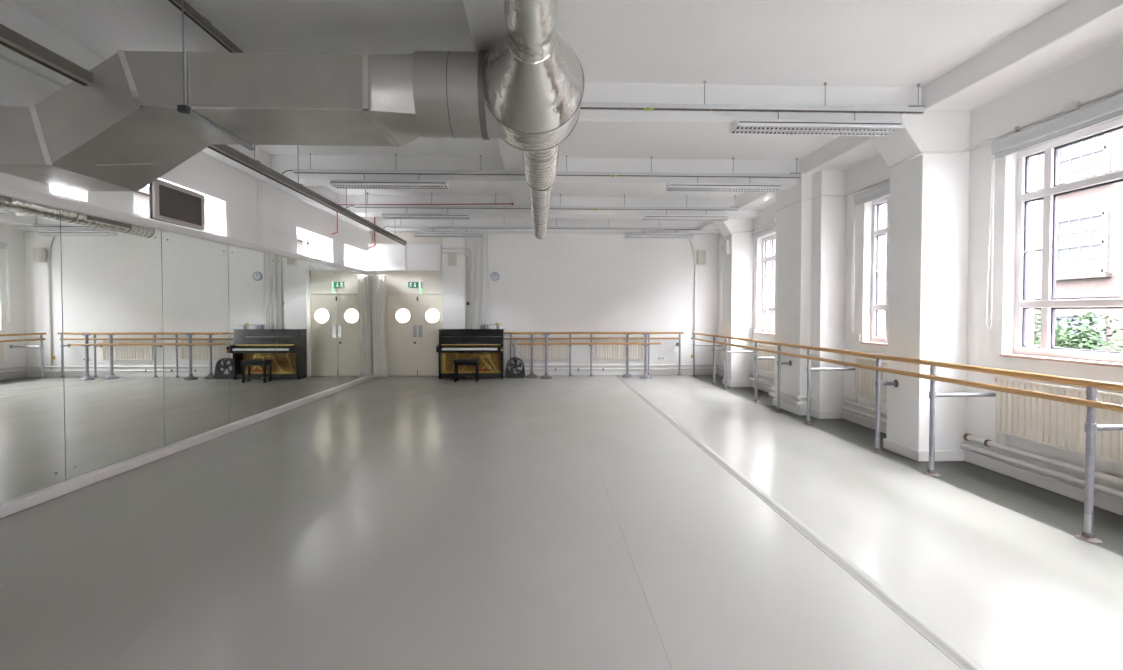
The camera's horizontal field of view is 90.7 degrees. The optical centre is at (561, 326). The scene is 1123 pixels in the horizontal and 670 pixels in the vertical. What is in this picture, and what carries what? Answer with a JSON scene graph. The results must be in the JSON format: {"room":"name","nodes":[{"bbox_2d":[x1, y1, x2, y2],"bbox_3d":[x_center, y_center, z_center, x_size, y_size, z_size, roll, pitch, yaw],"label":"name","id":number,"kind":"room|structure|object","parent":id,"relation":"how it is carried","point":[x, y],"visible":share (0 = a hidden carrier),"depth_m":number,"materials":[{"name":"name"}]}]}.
{"room":"exercise studio","nodes":[
{"label":"exercise studio","id":0,"kind":"room"},
{"bbox_2d":[0,58,371,271],"bbox_3d":[-4.378,-0.565,5.530,0.300,3.870,15.400,0,1,-2],"label":"wall","id":1,"kind":"structure","parent":0,"point":[232,193],"depth_m":7.24,"materials":[{"name":"paint"}]},
{"bbox_2d":[0,195,65,504],"bbox_3d":[-4.140,0.174,4.015,0.016,2.285,1.224,0,1,-2],"label":"wall mirror","id":2,"kind":"object","parent":1,"relation":"attached to","point":[32,436],"visible":1,"depth_m":4.33,"materials":[{"name":"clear mirror"}]},
{"bbox_2d":[49,185,66,196],"bbox_3d":[-4.393,-1.321,4.721,0.050,0.440,0.380,0,1,-2],"label":"window","id":3,"kind":"structure","parent":1,"relation":"in","point":[60,191],"depth_m":4.87,"materials":[{"name":"white glass"}]},
{"bbox_2d":[60,208,164,481],"bbox_3d":[-4.175,0.146,5.229,0.016,2.285,1.214,0,1,-2],"label":"wall mirror","id":4,"kind":"object","parent":1,"relation":"attached to","point":[111,270],"visible":1,"depth_m":5.11,"materials":[{"name":"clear mirror"}]},
{"bbox_2d":[149,179,204,230],"bbox_3d":[-4.170,-1.305,5.996,0.150,0.412,0.850,0,1,-2],"label":"vent","id":5,"kind":"object","parent":1,"relation":"attached to","point":[170,203],"visible":0.94,"depth_m":5.92,"materials":[{"name":"grey metal"}]},
{"bbox_2d":[0,374,375,518],"bbox_3d":[-4.146,1.328,5.493,0.157,0.088,15.220,0,1,-2],"label":"baseboard","id":6,"kind":"structure","parent":1,"relation":"attached to","point":[9,508],"depth_m":5.46,"materials":[{"name":"white paint"}]},
{"bbox_2d":[275,255,311,407],"bbox_3d":[-4.279,0.060,8.907,0.016,2.285,1.234,0,1,-2],"label":"wall mirror","id":7,"kind":"object","parent":6,"relation":"on","point":[293,276],"visible":1,"depth_m":8.85,"materials":[{"name":"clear mirror"}]},
{"bbox_2d":[310,262,337,394],"bbox_3d":[-4.314,0.031,10.126,0.016,2.285,1.214,0,1,-2],"label":"wall mirror","id":8,"kind":"object","parent":6,"relation":"on","point":[324,316],"visible":1,"depth_m":10.09,"materials":[{"name":"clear mirror"}]},
{"bbox_2d":[337,268,358,385],"bbox_3d":[-4.348,0.003,11.340,0.016,2.285,1.224,0,1,-2],"label":"wall mirror","id":9,"kind":"object","parent":6,"relation":"on","point":[347,281],"visible":1,"depth_m":11.26,"materials":[{"name":"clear mirror"}]},
{"bbox_2d":[358,273,372,378],"bbox_3d":[-4.381,-0.024,12.500,0.016,2.285,1.104,0,1,-2],"label":"wall mirror","id":10,"kind":"object","parent":6,"relation":"on","point":[364,281],"visible":0.75,"depth_m":12.39,"materials":[{"name":"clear mirror"}]},
{"bbox_2d":[0,183,375,275],"bbox_3d":[-4.154,-1.043,5.438,0.142,0.080,15.220,0,1,-2],"label":"trim","id":11,"kind":"structure","parent":1,"relation":"attached to","point":[5,190],"depth_m":5.48,"materials":[{"name":"white metal"}]},
{"bbox_2d":[161,230,229,446],"bbox_3d":[-4.209,0.118,6.444,0.016,2.285,1.224,0,1,-2],"label":"wall mirror","id":12,"kind":"object","parent":1,"relation":"attached to","point":[195,297],"visible":1,"depth_m":6.34,"materials":[{"name":"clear mirror"}]},
{"bbox_2d":[205,199,211,231],"bbox_3d":[-4.451,-1.357,6.275,0.050,0.440,1.610,0,1,-2],"label":"window","id":13,"kind":"structure","parent":1,"relation":"in","point":[208,203],"depth_m":7.03,"materials":[{"name":"white glass"}]},
{"bbox_2d":[228,245,276,423],"bbox_3d":[-4.244,0.089,7.673,0.016,2.285,1.244,0,1,-2],"label":"wall mirror","id":14,"kind":"object","parent":1,"relation":"attached to","point":[251,273],"visible":1,"depth_m":7.61,"materials":[{"name":"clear mirror"}]},
{"bbox_2d":[257,179,262,245],"bbox_3d":[-4.310,-1.616,7.936,0.015,0.940,0.130,0,1,-2],"label":"trim","id":15,"kind":"structure","parent":1,"relation":"attached to","point":[259,183],"depth_m":7.93,"materials":[{"name":"white paint"}]},
{"bbox_2d":[297,231,323,259],"bbox_3d":[-4.586,-1.443,9.931,0.050,0.440,1.590,0,1,-2],"label":"window","id":16,"kind":"structure","parent":1,"relation":"in","point":[305,235],"depth_m":10.02,"materials":[{"name":"white plastic"}]},
{"bbox_2d":[345,247,359,268],"bbox_3d":[-4.667,-1.494,12.124,0.050,0.440,1.520,0,1,-2],"label":"window","id":17,"kind":"structure","parent":1,"relation":"in","point":[346,248],"depth_m":12.15,"materials":[{"name":"white plastic"}]},
{"bbox_2d":[372,275,389,377],"bbox_3d":[-4.214,-0.009,12.876,0.470,2.376,0.167,0,1,1],"label":"curtain","id":18,"kind":"object","parent":1,"relation":"hanging from","point":[379,282],"visible":0.99,"depth_m":12.85,"materials":[{"name":"white fabric"}]},
{"bbox_2d":[8,0,1068,197],"bbox_3d":[-0.062,-2.529,5.694,8.940,0.250,15.900,0,1,-2],"label":"ceiling","id":19,"kind":"structure","parent":0,"point":[841,43],"depth_m":4.62,"materials":[{"name":"white paint"}]},
{"bbox_2d":[0,24,92,85],"bbox_3d":[-3.197,-1.947,0.902,0.100,0.690,5.930,0,1,-2],"label":"ceiling track","id":20,"kind":"object","parent":19,"relation":"hanging from","point":[9,38],"visible":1,"depth_m":3.50,"materials":[{"name":"metal"}]},
{"bbox_2d":[0,0,373,233],"bbox_3d":[-4.148,-2.224,5.500,0.160,0.390,15.400,0,1,-2],"label":"ceiling beam","id":21,"kind":"structure","parent":19,"relation":"attached to","point":[12,16],"depth_m":4.54,"materials":[{"name":"white paint"}]},
{"bbox_2d":[168,0,243,52],"bbox_3d":[-2.696,-2.298,3.325,0.070,0.102,3.950,0,1,-2],"label":"ceiling track","id":22,"kind":"object","parent":19,"relation":"attached to","point":[190,12],"visible":0.68,"depth_m":4.24,"materials":[{"name":"metal"}]},
{"bbox_2d":[0,0,583,238],"bbox_3d":[-2.018,-1.769,4.638,4.348,1.220,13.300,0,1,-2],"label":"ventilation duct","id":23,"kind":"object","parent":19,"relation":"hanging from","point":[142,115],"visible":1,"depth_m":4.00,"materials":[{"name":"metal"}]},
{"bbox_2d":[207,144,405,244],"bbox_3d":[-3.491,-2.133,8.845,0.100,0.690,8.070,0,1,-2],"label":"ceiling track","id":24,"kind":"object","parent":19,"relation":"hanging from","point":[223,149],"visible":0.71,"depth_m":7.06,"materials":[{"name":"metal"}]},
{"bbox_2d":[463,0,530,205],"bbox_3d":[-0.492,-2.282,4.333,0.380,0.220,12.800,0,1,-2],"label":"ceiling beam","id":25,"kind":"structure","parent":19,"relation":"attached to","point":[486,21],"depth_m":4.10,"materials":[{"name":"white paint"}]},
{"bbox_2d":[331,203,513,234],"bbox_3d":[-2.636,-2.053,10.586,3.484,0.631,0.062,0,1,-2],"label":"conduit","id":26,"kind":"object","parent":25,"relation":"attached to","point":[486,203],"visible":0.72,"depth_m":10.57,"materials":[{"name":"red"}]},
{"bbox_2d":[266,155,799,189],"bbox_3d":[-0.158,-2.300,8.293,8.340,0.370,0.410,0,1,-2],"label":"ceiling beam","id":27,"kind":"structure","parent":19,"relation":"attached to","point":[279,163],"depth_m":8.11,"materials":[{"name":"white paint"}]},
{"bbox_2d":[282,153,800,177],"bbox_3d":[-0.230,-2.304,7.981,7.466,0.308,0.068,0,1,-2],"label":"rail","id":28,"kind":"object","parent":19,"relation":"hanging from","point":[312,171],"visible":0.98,"depth_m":7.97,"materials":[{"name":"white metal"}]},
{"bbox_2d":[316,173,449,189],"bbox_3d":[-2.554,-2.082,7.905,1.865,0.192,0.268,0,1,-2],"label":"ceiling light","id":29,"kind":"object","parent":28,"relation":"hanging from","point":[338,184],"visible":1,"depth_m":7.84,"materials":[{"name":"white metal"}]},
{"bbox_2d":[652,176,780,191],"bbox_3d":[2.233,-2.086,8.081,1.865,0.192,0.268,0,1,-2],"label":"ceiling light","id":30,"kind":"object","parent":28,"relation":"hanging from","point":[670,187],"visible":1,"depth_m":8.02,"materials":[{"name":"white metal"}]},
{"bbox_2d":[347,193,737,210],"bbox_3d":[-0.325,-2.364,10.559,7.466,0.308,0.068,0,1,-2],"label":"rail","id":31,"kind":"object","parent":19,"relation":"hanging from","point":[367,205],"visible":0.98,"depth_m":10.55,"materials":[{"name":"white metal"}]},
{"bbox_2d":[372,208,470,219],"bbox_3d":[-2.669,-2.142,10.481,1.865,0.192,0.268,0,1,-2],"label":"ceiling light","id":32,"kind":"object","parent":31,"relation":"hanging from","point":[445,216],"visible":1,"depth_m":10.41,"materials":[{"name":"white metal"}]},
{"bbox_2d":[634,210,729,220],"bbox_3d":[2.268,-2.147,10.664,1.865,0.192,0.268,0,1,-2],"label":"ceiling light","id":33,"kind":"object","parent":31,"relation":"hanging from","point":[656,217],"visible":1,"depth_m":10.58,"materials":[{"name":"white"}]},
{"bbox_2d":[383,218,701,229],"bbox_3d":[-0.415,-2.421,13.016,7.466,0.308,0.068,0,1,-2],"label":"rail","id":34,"kind":"object","parent":19,"relation":"hanging from","point":[400,226],"visible":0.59,"depth_m":13.01,"materials":[{"name":"white metal"}]},
{"bbox_2d":[405,228,484,236],"bbox_3d":[-2.740,-2.200,12.940,1.865,0.192,0.268,0,1,-2],"label":"ceiling light","id":35,"kind":"object","parent":34,"relation":"hanging from","point":[416,234],"visible":1,"depth_m":12.85,"materials":[{"name":"white"}]},
{"bbox_2d":[616,229,694,237],"bbox_3d":[2.197,-2.204,13.122,1.865,0.192,0.268,0,1,-2],"label":"ceiling light","id":36,"kind":"object","parent":34,"relation":"hanging from","point":[627,235],"visible":1,"depth_m":13.03,"materials":[{"name":"white"}]},
{"bbox_2d":[373,217,720,233],"bbox_3d":[-0.340,-2.415,13.219,8.340,0.370,0.250,0,1,-2],"label":"ceiling beam","id":37,"kind":"structure","parent":19,"relation":"attached to","point":[381,222],"depth_m":13.11,"materials":[{"name":"white paint"}]},
{"bbox_2d":[335,195,760,218],"bbox_3d":[-0.257,-2.362,10.971,8.340,0.370,0.450,0,1,-2],"label":"ceiling beam","id":38,"kind":"structure","parent":19,"relation":"attached to","point":[351,199],"depth_m":10.77,"materials":[{"name":"white paint"}]},
{"bbox_2d":[571,83,921,135],"bbox_3d":[-0.060,-2.228,5.641,8.340,0.390,0.380,0,1,-2],"label":"ceiling beam","id":39,"kind":"structure","parent":19,"relation":"attached to","point":[589,120],"depth_m":5.53,"materials":[{"name":"white paint"}]},
{"bbox_2d":[580,80,924,113],"bbox_3d":[0.092,-2.243,5.372,7.016,0.308,0.068,0,1,-2],"label":"rail","id":40,"kind":"object","parent":19,"relation":"hanging from","point":[912,109],"visible":0.48,"depth_m":5.43,"materials":[{"name":"white metal"}]},
{"bbox_2d":[710,110,903,135],"bbox_3d":[2.380,-2.025,5.466,1.865,0.192,0.268,0,1,-2],"label":"ceiling light","id":41,"kind":"object","parent":40,"relation":"hanging from","point":[778,126],"visible":1,"depth_m":5.42,"materials":[{"name":"white metal"}]},
{"bbox_2d":[702,0,1122,227],"bbox_3d":[3.862,-2.296,5.794,0.490,0.260,15.400,0,1,-2],"label":"ceiling beam","id":42,"kind":"structure","parent":19,"relation":"attached to","point":[1075,30],"depth_m":4.69,"materials":[{"name":"white paint"}]},
{"bbox_2d":[372,233,718,370],"bbox_3d":[-0.350,-0.752,13.532,8.940,3.870,0.300,0,1,-2],"label":"wall","id":43,"kind":"structure","parent":0,"point":[555,282],"depth_m":13.42,"materials":[{"name":"white paint"}]},
{"bbox_2d":[368,244,441,270],"bbox_3d":[-3.662,-1.617,13.082,1.690,0.620,0.315,0,1,-2],"label":"window","id":44,"kind":"structure","parent":43,"relation":"attached to","point":[381,257],"depth_m":12.94,"materials":[{"name":"glass"}]},
{"bbox_2d":[385,292,441,375],"bbox_3d":[-3.443,0.186,13.303,1.520,2.005,0.075,0,1,-2],"label":"door","id":45,"kind":"structure","parent":43,"relation":"in","point":[413,320],"depth_m":13.29,"materials":[{"name":"beige wood"}]},
{"bbox_2d":[408,282,421,292],"bbox_3d":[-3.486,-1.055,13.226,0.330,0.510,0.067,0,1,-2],"label":"exit sign","id":46,"kind":"object","parent":43,"relation":"attached to","point":[410,284],"visible":1,"depth_m":13.20,"materials":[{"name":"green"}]},
{"bbox_2d":[442,247,471,336],"bbox_3d":[-2.447,-0.434,13.092,0.718,2.854,0.194,0,1,-19],"label":"pipe","id":47,"kind":"object","parent":43,"relation":"attached to","point":[469,249],"visible":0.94,"depth_m":13.22,"materials":[{"name":"white metal"}]},
{"bbox_2d":[475,242,478,336],"bbox_3d":[-2.021,-0.511,13.266,0.092,3.000,0.092,0,1,-2],"label":"pipe","id":48,"kind":"object","parent":43,"relation":"attached to","point":[476,243],"visible":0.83,"depth_m":13.23,"materials":[{"name":"white metal"}]},
{"bbox_2d":[482,237,482,324],"bbox_3d":[-1.892,-1.011,13.279,0.032,2.400,0.032,0,1,-2],"label":"pipe","id":49,"kind":"object","parent":43,"relation":"attached to","point":[482,237],"visible":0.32,"depth_m":13.26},
{"bbox_2d":[487,234,488,328],"bbox_3d":[-1.762,-1.011,13.284,0.032,2.400,0.032,0,1,-2],"label":"pipe","id":50,"kind":"object","parent":43,"relation":"attached to","point":[487,234],"visible":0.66,"depth_m":13.28,"materials":[{"name":"white metal"}]},
{"bbox_2d":[515,339,568,358],"bbox_3d":[-0.472,0.533,13.340,1.288,0.510,0.076,0,1,-2],"label":"radiator","id":51,"kind":"object","parent":43,"relation":"attached to","point":[521,351],"visible":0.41,"depth_m":13.31,"materials":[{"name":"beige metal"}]},
{"bbox_2d":[504,332,683,376],"bbox_3d":[0.744,0.658,13.324,4.370,1.060,0.253,0,1,-2],"label":"ballet barre","id":52,"kind":"object","parent":43,"relation":"attached to","point":[510,333],"depth_m":13.24,"materials":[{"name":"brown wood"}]},
{"bbox_2d":[508,359,712,370],"bbox_3d":[1.181,0.926,13.423,5.050,0.281,0.064,0,1,-2],"label":"pipe","id":53,"kind":"object","parent":43,"relation":"attached to","point":[599,360],"visible":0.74,"depth_m":13.40,"materials":[{"name":"metal"}]},
{"bbox_2d":[513,370,716,375],"bbox_3d":[0.779,1.130,13.457,6.092,0.110,0.022,0,1,-2],"label":"baseboard","id":54,"kind":"structure","parent":43,"relation":"attached to","point":[682,372],"depth_m":13.47,"materials":[{"name":"white"}]},
{"bbox_2d":[596,339,643,358],"bbox_3d":[1.407,0.531,13.409,1.148,0.510,0.076,0,1,-2],"label":"radiator","id":55,"kind":"object","parent":43,"relation":"attached to","point":[602,351],"visible":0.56,"depth_m":13.38,"materials":[{"name":"beige metal"}]},
{"bbox_2d":[689,239,695,367],"bbox_3d":[3.175,-0.530,13.483,0.182,3.188,0.054,0,1,-2],"label":"pipe","id":56,"kind":"object","parent":43,"relation":"attached to","point":[689,239],"visible":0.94,"depth_m":13.47,"materials":[{"name":"white metal"}]},
{"bbox_2d":[697,250,705,263],"bbox_3d":[3.367,-1.686,13.386,0.207,0.345,0.212,0,1,-2],"label":"wall speaker","id":57,"kind":"object","parent":43,"relation":"attached to","point":[701,254],"visible":1,"depth_m":13.30,"materials":[{"name":"white plastic"}]},
{"bbox_2d":[699,251,705,262],"bbox_3d":[3.370,-1.672,13.299,0.183,0.290,0.014,0,1,-12],"label":"grille","id":58,"kind":"object","parent":57,"relation":"attached to","point":[702,254],"depth_m":13.29,"materials":[{"name":"grey"}]},
{"bbox_2d":[1,375,1122,555],"bbox_3d":[-0.062,1.465,5.787,8.940,0.200,15.900,0,1,-2],"label":"floor","id":59,"kind":"structure","parent":0,"point":[1063,513],"depth_m":4.84,"materials":[{"name":"light grey vinyl"}]},
{"bbox_2d":[0,376,459,669],"bbox_3d":[-3.103,1.368,5.603,2.070,0.003,15.320,0,1,-2],"label":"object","id":60,"kind":"structure","parent":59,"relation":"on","point":[85,572],"depth_m":3.94,"materials":[{"name":"plastic"}]},
{"bbox_2d":[436,329,504,378],"bbox_3d":[-2.073,0.631,12.784,1.494,1.140,0.682,0,1,-2],"label":"upright piano","id":61,"kind":"object","parent":60,"relation":"on","point":[489,350],"visible":0.98,"depth_m":12.73,"materials":[{"name":"black paint"}]},
{"bbox_2d":[99,376,671,669],"bbox_3d":[-0.864,1.366,5.686,2.409,0.003,15.320,0,1,-2],"label":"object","id":62,"kind":"structure","parent":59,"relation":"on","point":[483,532],"depth_m":3.25,"materials":[{"name":"plastic"}]},
{"bbox_2d":[454,359,479,381],"bbox_3d":[-2.087,0.970,12.232,0.570,0.487,0.310,0,1,-2],"label":"stool","id":63,"kind":"object","parent":62,"relation":"on","point":[457,362],"visible":1,"depth_m":12.09,"materials":[{"name":"black wood"}]},
{"bbox_2d":[505,357,524,377],"bbox_3d":[-1.077,0.956,12.921,0.469,0.476,0.148,0,1,-2],"label":"floor fan","id":64,"kind":"object","parent":62,"relation":"on","point":[508,374],"visible":1,"depth_m":12.86,"materials":[{"name":"black"}]},
{"bbox_2d":[508,359,522,373],"bbox_3d":[-1.074,0.924,12.849,0.359,0.359,0.005,0,1,-2],"label":"grille","id":65,"kind":"object","parent":64,"relation":"attached to","point":[514,365],"depth_m":12.86,"materials":[{"name":"black"}]},
{"bbox_2d":[514,332,638,377],"bbox_3d":[0.365,0.659,13.041,2.930,1.066,0.280,0,1,-2],"label":"portable barre","id":66,"kind":"object","parent":62,"relation":"on","point":[531,375],"visible":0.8,"depth_m":13.01,"materials":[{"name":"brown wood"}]},
{"bbox_2d":[515,332,660,378],"bbox_3d":[0.617,0.663,12.851,3.380,1.066,0.280,0,1,-2],"label":"portable barre","id":67,"kind":"object","parent":62,"relation":"on","point":[546,344],"visible":1,"depth_m":12.82,"materials":[{"name":"brown wood"}]},
{"bbox_2d":[442,237,465,336],"bbox_3d":[-2.550,-0.519,13.206,0.540,3.420,0.200,0,1,-2],"label":"pillar","id":68,"kind":"structure","parent":59,"relation":"on","point":[453,277],"depth_m":13.10,"materials":[{"name":"paint"}]},
{"bbox_2d":[448,252,456,265],"bbox_3d":[-2.542,-1.587,12.970,0.197,0.325,0.212,0,1,-2],"label":"wall speaker","id":69,"kind":"object","parent":68,"relation":"attached to","point":[452,256],"visible":1,"depth_m":12.88,"materials":[{"name":"white plastic"}]},
{"bbox_2d":[442,252,468,336],"bbox_3d":[-2.481,-0.382,13.101,0.647,2.750,0.197,-1,1,-22],"label":"pipe","id":70,"kind":"object","parent":68,"relation":"attached to","point":[442,252],"visible":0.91,"depth_m":13.24,"materials":[{"name":"grey"}]},
{"bbox_2d":[714,219,753,381],"bbox_3d":[3.562,-0.550,11.520,0.670,3.560,0.464,0,1,-2],"label":"pillar","id":71,"kind":"structure","parent":59,"relation":"on","point":[738,264],"depth_m":11.30,"materials":[{"name":"paint"}]},
{"bbox_2d":[724,239,729,254],"bbox_3d":[3.409,-1.639,11.468,0.073,0.300,0.180,0,1,-2],"label":"wall speaker","id":72,"kind":"object","parent":71,"relation":"attached to","point":[727,241],"visible":1,"depth_m":11.38,"materials":[{"name":"white plastic"}]},
{"bbox_2d":[564,375,961,669],"bbox_3d":[0.950,1.364,5.753,1.220,0.003,15.320,0,1,-2],"label":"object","id":73,"kind":"structure","parent":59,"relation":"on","point":[727,582],"depth_m":3.27,"materials":[{"name":"plastic"}]},
{"bbox_2d":[774,173,811,407],"bbox_3d":[3.750,-0.482,8.605,0.510,3.560,0.900,0,1,-2],"label":"pillar","id":74,"kind":"structure","parent":59,"relation":"on","point":[794,221],"depth_m":8.35,"materials":[{"name":"paint"}]},
{"bbox_2d":[768,387,811,405],"bbox_3d":[3.690,1.072,8.640,0.530,0.155,1.072,0,1,-2],"label":"pipe","id":75,"kind":"object","parent":74,"relation":"attached to","point":[772,394],"visible":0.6,"depth_m":8.36,"materials":[{"name":"white metal"}]},
{"bbox_2d":[775,178,889,211],"bbox_3d":[3.858,-1.838,7.595,0.427,0.032,2.911,0,1,-16],"label":"cable conduit","id":76,"kind":"object","parent":74,"relation":"attached to","point":[887,178],"visible":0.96,"depth_m":7.82,"materials":[{"name":"white plastic"}]},
{"bbox_2d":[810,170,845,410],"bbox_3d":[3.846,-0.468,8.019,0.360,3.560,0.280,0,1,-2],"label":"pillar","id":77,"kind":"structure","parent":59,"relation":"on","point":[828,248],"depth_m":7.89,"materials":[{"name":"paint"}]},
{"bbox_2d":[614,375,1122,669],"bbox_3d":[2.465,1.357,5.808,1.807,0.014,15.320,0,1,-2],"label":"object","id":78,"kind":"structure","parent":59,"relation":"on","point":[990,585],"depth_m":3.61,"materials":[{"name":"plastic"}]},
{"bbox_2d":[871,111,970,450],"bbox_3d":[3.751,-0.418,5.869,0.710,3.560,0.534,0,1,-2],"label":"pillar","id":79,"kind":"structure","parent":59,"relation":"on","point":[929,206],"depth_m":5.62,"materials":[{"name":"paint"}]},
{"bbox_2d":[718,40,1122,500],"bbox_3d":[4.257,-0.572,5.849,0.300,3.870,15.400,0,1,-2],"label":"wall","id":80,"kind":"structure","parent":0,"point":[1099,73],"depth_m":5.33,"materials":[{"name":"paint"}]},
{"bbox_2d":[722,379,751,386],"bbox_3d":[3.661,1.175,11.564,0.472,0.110,0.504,0,1,-2],"label":"trim","id":81,"kind":"structure","parent":80,"relation":"attached to","point":[730,384],"depth_m":11.31,"materials":[{"name":"white paint"}]},
{"bbox_2d":[731,218,775,232],"bbox_3d":[3.715,-1.920,10.156,0.460,0.117,2.209,0,1,-2],"label":"cable conduit","id":82,"kind":"object","parent":80,"relation":"attached to","point":[774,219],"visible":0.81,"depth_m":10.98,"materials":[{"name":"white plastic"}]},
{"bbox_2d":[750,373,773,386],"bbox_3d":[3.896,1.043,10.238,0.070,0.157,2.080,0,1,-2],"label":"pipe","id":83,"kind":"object","parent":80,"relation":"attached to","point":[751,374],"visible":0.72,"depth_m":10.60,"materials":[{"name":"white metal"}]},
{"bbox_2d":[755,234,775,334],"bbox_3d":[4.021,-0.789,10.205,0.210,1.901,1.830,0,1,-2],"label":"window","id":84,"kind":"structure","parent":80,"relation":"in","point":[771,258],"depth_m":10.77,"materials":[{"name":"white plastic"}]},
{"bbox_2d":[751,225,775,257],"bbox_3d":[3.882,-1.608,10.579,0.093,0.471,1.143,0,1,-2],"label":"roller blind","id":85,"kind":"object","parent":84,"relation":"attached to","point":[766,230],"depth_m":10.64,"materials":[{"name":"white fabric"}]},
{"bbox_2d":[758,344,774,373],"bbox_3d":[3.882,0.608,10.117,0.076,0.510,1.608,0,1,-2],"label":"radiator","id":86,"kind":"object","parent":80,"relation":"attached to","point":[766,365],"visible":0.3,"depth_m":10.38,"materials":[{"name":"beige metal"}]},
{"bbox_2d":[772,398,842,418],"bbox_3d":[3.744,1.246,8.505,0.532,0.110,1.224,0,1,-2],"label":"trim","id":87,"kind":"structure","parent":80,"relation":"attached to","point":[799,411],"depth_m":8.06,"materials":[{"name":"white"}]},
{"bbox_2d":[841,367,886,423],"bbox_3d":[4.014,0.880,7.021,0.070,0.649,1.630,0,1,-2],"label":"pipe","id":88,"kind":"object","parent":80,"relation":"attached to","point":[845,401],"visible":0.6,"depth_m":7.38,"materials":[{"name":"white metal"}]},
{"bbox_2d":[856,358,886,402],"bbox_3d":[4.000,0.683,6.930,0.076,0.510,1.028,0,1,-2],"label":"radiator","id":89,"kind":"object","parent":80,"relation":"attached to","point":[865,378],"visible":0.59,"depth_m":7.15,"materials":[{"name":"beige metal"}]},
{"bbox_2d":[856,358,886,363],"bbox_3d":[4.000,0.439,6.925,0.076,0.022,1.020,0,1,-2],"label":"grille","id":90,"kind":"object","parent":89,"relation":"attached to","point":[861,360],"depth_m":7.17,"materials":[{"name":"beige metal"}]},
{"bbox_2d":[861,196,889,345],"bbox_3d":[4.143,-0.711,6.893,0.210,1.901,1.100,0,1,-2],"label":"window","id":91,"kind":"structure","parent":80,"relation":"in","point":[877,232],"depth_m":7.37,"materials":[{"name":"white plastic"}]},
{"bbox_2d":[851,182,889,340],"bbox_3d":[4.019,-0.777,6.913,0.093,1.970,1.313,0,1,-2],"label":"roller blind","id":92,"kind":"object","parent":91,"relation":"attached to","point":[883,190],"visible":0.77,"depth_m":7.22,"materials":[{"name":"white fabric"}]},
{"bbox_2d":[691,332,1122,543],"bbox_3d":[3.671,0.798,7.321,0.754,1.061,11.920,0,1,-2],"label":"ballet barre","id":93,"kind":"object","parent":80,"relation":"attached to","point":[1091,402],"depth_m":5.13,"materials":[{"name":"brown wood"}]},
{"bbox_2d":[717,370,1122,515],"bbox_3d":[4.096,1.308,5.887,0.022,0.110,15.400,0,1,-2],"label":"baseboard","id":94,"kind":"structure","parent":80,"relation":"attached to","point":[1101,501],"depth_m":4.91,"materials":[{"name":"white"}]},
{"bbox_2d":[883,438,965,460],"bbox_3d":[3.849,1.307,5.913,0.512,0.110,0.574,0,1,-2],"label":"trim","id":95,"kind":"structure","parent":80,"relation":"attached to","point":[940,455],"depth_m":5.63,"materials":[{"name":"white"}]},
{"bbox_2d":[986,172,993,328],"bbox_3d":[4.077,-0.713,5.224,0.085,1.465,0.065,0,1,-2],"label":"blind cord","id":96,"kind":"object","parent":80,"relation":"attached to","point":[991,172],"depth_m":5.22,"materials":[{"name":"white fabric"}]},
{"bbox_2d":[888,87,1122,168],"bbox_3d":[3.893,-1.756,4.602,0.514,0.126,2.990,0,1,-2],"label":"cable conduit","id":97,"kind":"object","parent":80,"relation":"attached to","point":[1074,105],"visible":0.92,"depth_m":4.86,"materials":[{"name":"white plastic"}]},
{"bbox_2d":[961,377,1122,498],"bbox_3d":[4.112,0.878,4.381,0.072,0.761,2.450,0,1,-2],"label":"pipe","id":98,"kind":"object","parent":80,"relation":"attached to","point":[983,441],"visible":0.78,"depth_m":4.73,"materials":[{"name":"white metal"}]},
{"bbox_2d":[995,377,1122,464],"bbox_3d":[4.098,0.745,4.263,0.076,0.510,1.788,0,1,-2],"label":"radiator","id":99,"kind":"object","parent":80,"relation":"attached to","point":[1060,425],"visible":0.87,"depth_m":4.55,"materials":[{"name":"beige metal"}]},
{"bbox_2d":[996,377,1122,397],"bbox_3d":[4.098,0.501,4.257,0.076,0.022,1.780,0,1,-2],"label":"grille","id":100,"kind":"object","parent":99,"relation":"attached to","point":[1010,381],"depth_m":4.57,"materials":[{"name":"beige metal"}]},
{"bbox_2d":[999,117,1122,367],"bbox_3d":[4.241,-0.649,4.240,0.210,1.901,1.890,0,1,-2],"label":"window","id":101,"kind":"structure","parent":80,"relation":"in","point":[1048,303],"depth_m":4.84,"materials":[{"name":"white plastic"}]},
{"bbox_2d":[991,93,1122,169],"bbox_3d":[4.098,-1.582,4.622,0.085,0.264,1.177,0,1,-2],"label":"roller blind","id":102,"kind":"object","parent":101,"relation":"attached to","point":[1100,112],"depth_m":4.52,"materials":[{"name":"white fabric"}]},
{"label":"outside","id":103,"kind":"structure","parent":0,"visible":0},
{"bbox_3d":[8.588,2.334,11.382,42.000,0.200,46.000,0,1,-2],"label":"ground","id":104,"kind":"structure","parent":103,"visible":0},
{"bbox_2d":[51,185,311,255],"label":"window","id":105,"kind":"structure","parent":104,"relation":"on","point":[141,197],"depth_m":12.60,"materials":[{"name":"white glass"}]},
{"bbox_2d":[773,129,1122,351],"bbox_3d":[13.977,-1.493,12.493,3.140,7.400,44.000,0,1,-2],"label":"building","id":106,"kind":"structure","parent":104,"relation":"on","point":[1089,221],"depth_m":13.19,"materials":[{"name":"brick"}]},
{"bbox_2d":[1036,310,1108,350],"bbox_3d":[6.827,1.020,7.291,1.317,2.689,1.420,0,1,-14],"label":"shrub","id":107,"kind":"object","parent":104,"relation":"on","point":[1076,343],"visible":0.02,"depth_m":7.20,"materials":[{"name":"green plant"}]},
{"bbox_2d":[1033,309,1122,351],"bbox_3d":[9.211,0.959,10.620,2.127,2.609,1.965,0,1,-2],"label":"shrub","id":108,"kind":"object","parent":104,"relation":"on","point":[1038,327],"visible":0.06,"depth_m":10.10,"materials":[{"name":"green plant"}]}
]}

